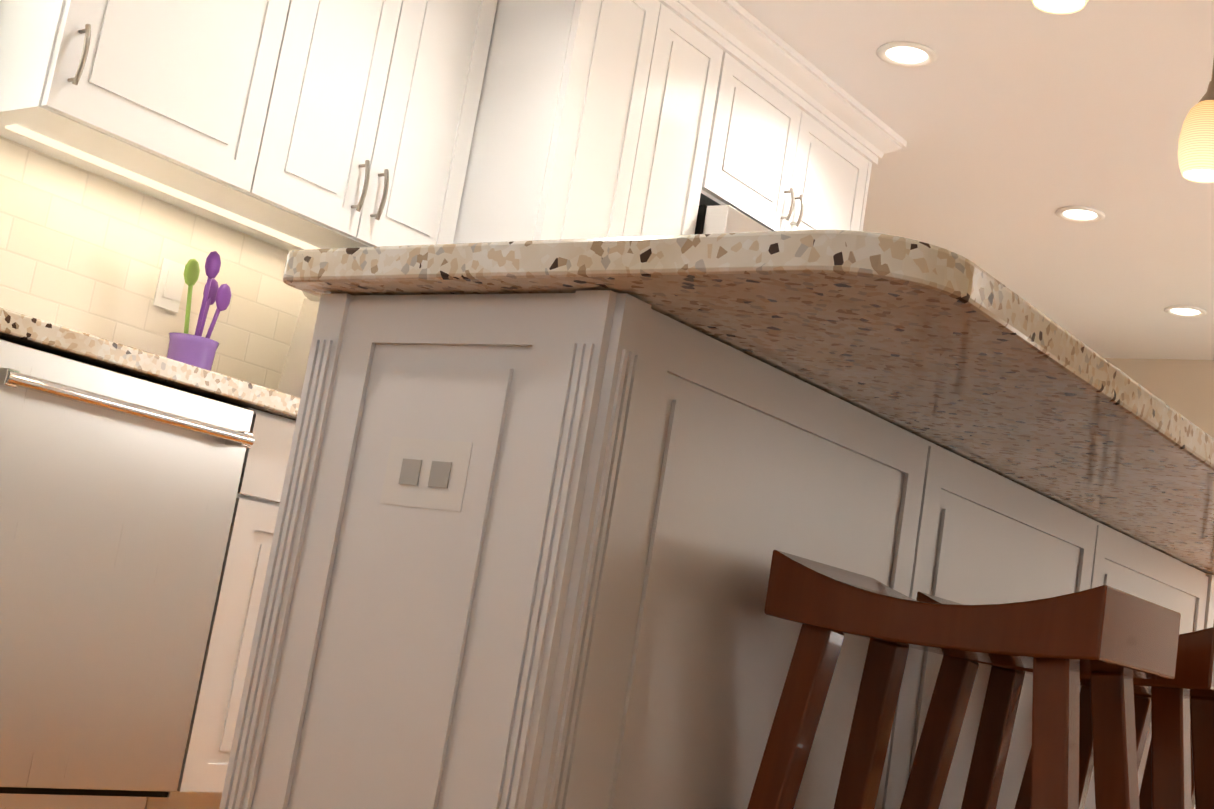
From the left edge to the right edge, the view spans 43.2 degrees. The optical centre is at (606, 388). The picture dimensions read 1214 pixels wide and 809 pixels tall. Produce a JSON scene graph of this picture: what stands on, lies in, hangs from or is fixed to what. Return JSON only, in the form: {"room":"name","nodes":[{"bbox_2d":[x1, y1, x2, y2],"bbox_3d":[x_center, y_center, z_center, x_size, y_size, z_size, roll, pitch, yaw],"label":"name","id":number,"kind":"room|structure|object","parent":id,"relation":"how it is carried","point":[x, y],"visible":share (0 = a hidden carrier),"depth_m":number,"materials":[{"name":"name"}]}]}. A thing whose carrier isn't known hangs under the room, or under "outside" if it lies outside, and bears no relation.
{"room":"kitchen","nodes":[
{"label":"kitchen","id":0,"kind":"room"},
{"bbox_2d":[0,0,319,215],"bbox_3d":[-0.982,-0.962,3.398,0.327,0.967,0.585,2,-12,37],"label":"upper cabinet","id":1,"kind":"object","parent":0,"relation":"attached to","point":[150,150],"depth_m":3.27,"materials":[{"name":"white wood"}]},
{"bbox_2d":[184,0,427,255],"bbox_3d":[-0.748,-0.871,3.710,0.327,0.967,0.445,2,-12,37],"label":"upper cabinet","id":2,"kind":"object","parent":0,"relation":"attached to","point":[347,139],"depth_m":3.65,"materials":[{"name":"white wood"}]},
{"bbox_2d":[284,0,499,259],"bbox_3d":[-0.573,-0.803,3.944,0.327,0.967,0.385,2,-12,37],"label":"upper cabinet","id":3,"kind":"object","parent":0,"relation":"attached to","point":[456,46],"depth_m":3.89,"materials":[{"name":"white wood"}]},
{"bbox_2d":[0,0,385,277],"bbox_3d":[-1.457,-0.629,2.866,0.040,0.005,2.950,2,-12,37],"label":"light","id":4,"kind":"object","parent":3,"relation":"attached to","point":[10,124],"depth_m":3.43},
{"bbox_2d":[708,16,823,230],"bbox_3d":[0.221,-0.765,4.759,0.607,0.519,0.520,2,-12,37],"label":"upper cabinet","id":5,"kind":"object","parent":0,"relation":"attached to","point":[764,143],"depth_m":4.58,"materials":[{"name":"white wood"}]},
{"bbox_2d":[800,88,879,231],"bbox_3d":[0.458,-0.673,5.075,0.607,0.519,0.520,2,-12,37],"label":"upper cabinet","id":6,"kind":"object","parent":0,"relation":"attached to","point":[844,150],"depth_m":4.94,"materials":[{"name":"white wood"}]},
{"bbox_2d":[735,0,1213,359],"bbox_3d":[1.318,-1.264,2.800,4.900,0.160,9.800,2,-12,37],"label":"ceiling","id":7,"kind":"structure","parent":0,"point":[1015,124],"depth_m":5.00,"materials":[{"name":"white paint"}]},
{"bbox_2d":[876,41,936,67],"bbox_3d":[0.872,-0.969,4.459,0.176,0.011,0.176,2,-12,37],"label":"recessed light","id":8,"kind":"object","parent":7,"relation":"in","point":[907,54],"visible":1,"depth_m":4.46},
{"bbox_2d":[1031,0,1088,13],"bbox_3d":[0.852,-0.966,2.780,0.132,0.574,0.132,2,-12,37],"label":"recessed light","id":9,"kind":"object","parent":7,"relation":"hanging from","point":[1060,6],"visible":1,"depth_m":2.75,"materials":[{"name":"white metal"}]},
{"bbox_2d":[1055,206,1104,222],"bbox_3d":[1.731,-0.635,5.605,0.176,0.011,0.176,2,-12,37],"label":"recessed light","id":10,"kind":"object","parent":7,"relation":"in","point":[1080,214],"visible":1,"depth_m":5.60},
{"bbox_2d":[1164,305,1206,317],"bbox_3d":[2.507,-0.332,6.641,0.176,0.011,0.176,2,-12,37],"label":"recessed light","id":11,"kind":"object","parent":7,"relation":"in","point":[1184,311],"visible":1,"depth_m":6.64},
{"bbox_2d":[1178,59,1213,182],"bbox_3d":[1.389,-0.757,3.497,0.132,0.574,0.132,2,-12,37],"label":"pendant light","id":12,"kind":"object","parent":7,"relation":"hanging from","point":[1196,151],"visible":1,"depth_m":3.43,"materials":[{"name":"beige glass"}]},
{"bbox_2d":[1104,358,1213,438],"bbox_3d":[4.003,0.979,6.357,4.800,2.500,0.100,2,-12,37],"label":"wall","id":13,"kind":"structure","parent":0,"point":[1184,388],"depth_m":7.48,"materials":[{"name":"beige paint"}]},
{"bbox_3d":[0.926,1.120,2.398,4.900,0.060,9.800,2,-12,37],"label":"floor","id":14,"kind":"structure","parent":0,"visible":0},
{"bbox_2d":[0,339,254,808],"bbox_3d":[-1.161,0.387,2.918,0.646,0.866,0.608,2,-12,37],"label":"dishwasher","id":15,"kind":"object","parent":14,"relation":"on","point":[118,493],"visible":1,"depth_m":2.80,"materials":[{"name":"silver metal"}]},
{"bbox_2d":[145,404,295,808],"bbox_3d":[-0.797,0.541,3.482,0.607,0.874,0.756,2,-12,37],"label":"base cabinet","id":16,"kind":"object","parent":14,"relation":"on","point":[243,573],"depth_m":3.06,"materials":[{"name":"white wood"}]},
{"bbox_2d":[0,304,300,418],"bbox_3d":[-1.303,-0.135,2.763,0.632,0.040,2.775,2,-12,37],"label":"countertop","id":17,"kind":"structure","parent":16,"relation":"on","point":[22,328],"depth_m":2.85,"materials":[{"name":"beige stone"}]},
{"bbox_2d":[0,0,360,446],"bbox_3d":[-1.696,-0.457,2.749,0.007,0.457,3.408,2,-12,37],"label":"backsplash","id":18,"kind":"structure","parent":17,"relation":"on","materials":[{"name":"tile"}]},
{"bbox_2d":[166,251,230,370],"bbox_3d":[-0.933,-0.143,3.492,0.119,0.332,0.130,2,-12,37],"label":"utensil crock","id":19,"kind":"object","parent":17,"relation":"on","point":[197,349],"visible":0.69,"depth_m":3.46,"materials":[{"name":"purple plastic"}]},
{"bbox_2d":[456,0,683,243],"bbox_3d":[-0.345,-0.042,4.049,0.607,2.340,0.382,2,-12,37],"label":"tall cabinet","id":20,"kind":"object","parent":14,"relation":"on","point":[567,140],"depth_m":3.93,"materials":[{"name":"white wood"}]},
{"bbox_2d":[644,0,735,235],"bbox_3d":[-0.188,0.019,4.258,0.607,2.340,0.382,2,-12,37],"label":"tall cabinet","id":21,"kind":"object","parent":14,"relation":"on","point":[686,154],"depth_m":4.27,"materials":[{"name":"white wood"}]},
{"bbox_2d":[219,286,1213,808],"bbox_3d":[0.408,0.570,2.479,0.466,0.874,2.222,2,-12,37],"label":"kitchen island","id":22,"kind":"object","parent":14,"relation":"on","point":[547,508],"depth_m":1.68,"materials":[{"name":"wood"}]},
{"bbox_2d":[283,230,1213,569],"bbox_3d":[0.616,0.129,2.460,0.826,0.040,2.316,2,-12,37],"label":"island countertop","id":23,"kind":"structure","parent":22,"relation":"on","point":[919,332],"depth_m":1.64,"materials":[{"name":"beige stone"}]},
{"bbox_2d":[695,205,770,233],"bbox_3d":[0.221,0.441,4.669,0.751,1.778,0.904,2,-12,37],"label":"refrigerator","id":24,"kind":"object","parent":14,"relation":"on","point":[716,219],"visible":0.02,"depth_m":4.31,"materials":[{"name":"silver metal"}]},
{"bbox_2d":[747,550,1180,808],"bbox_3d":[0.346,0.525,1.607,0.445,0.650,0.286,2,-12,38],"label":"stool","id":25,"kind":"object","parent":14,"relation":"on","point":[1112,642],"visible":1,"depth_m":1.60,"materials":[{"name":"brown wood"}]},
{"bbox_2d":[900,592,1213,808],"bbox_3d":[0.562,0.609,1.895,0.445,0.650,0.286,2,-12,37],"label":"stool","id":26,"kind":"object","parent":14,"relation":"on","point":[1182,699],"visible":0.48,"depth_m":1.91,"materials":[{"name":"brown wood"}]},
{"bbox_2d":[1014,684,1150,808],"bbox_3d":[0.778,0.693,2.184,0.445,0.650,0.286,3,-11,34],"label":"stool","id":27,"kind":"object","parent":14,"relation":"on","point":[1086,765],"visible":0.21,"depth_m":2.34,"materials":[{"name":"brown wood"}]},
{"bbox_2d":[1134,698,1151,808],"bbox_3d":[0.995,0.778,2.472,0.445,0.650,0.286,2,-12,37],"label":"stool","id":28,"kind":"object","parent":14,"relation":"on","point":[1142,707],"visible":0.02,"depth_m":2.52,"materials":[{"name":"brown wood"}]},
{"bbox_2d":[1190,722,1194,808],"bbox_3d":[1.211,0.862,2.760,0.445,0.650,0.286,2,-12,37],"label":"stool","id":29,"kind":"object","parent":14,"relation":"on","point":[1192,793],"depth_m":2.78,"materials":[{"name":"brown wood"}]}
]}

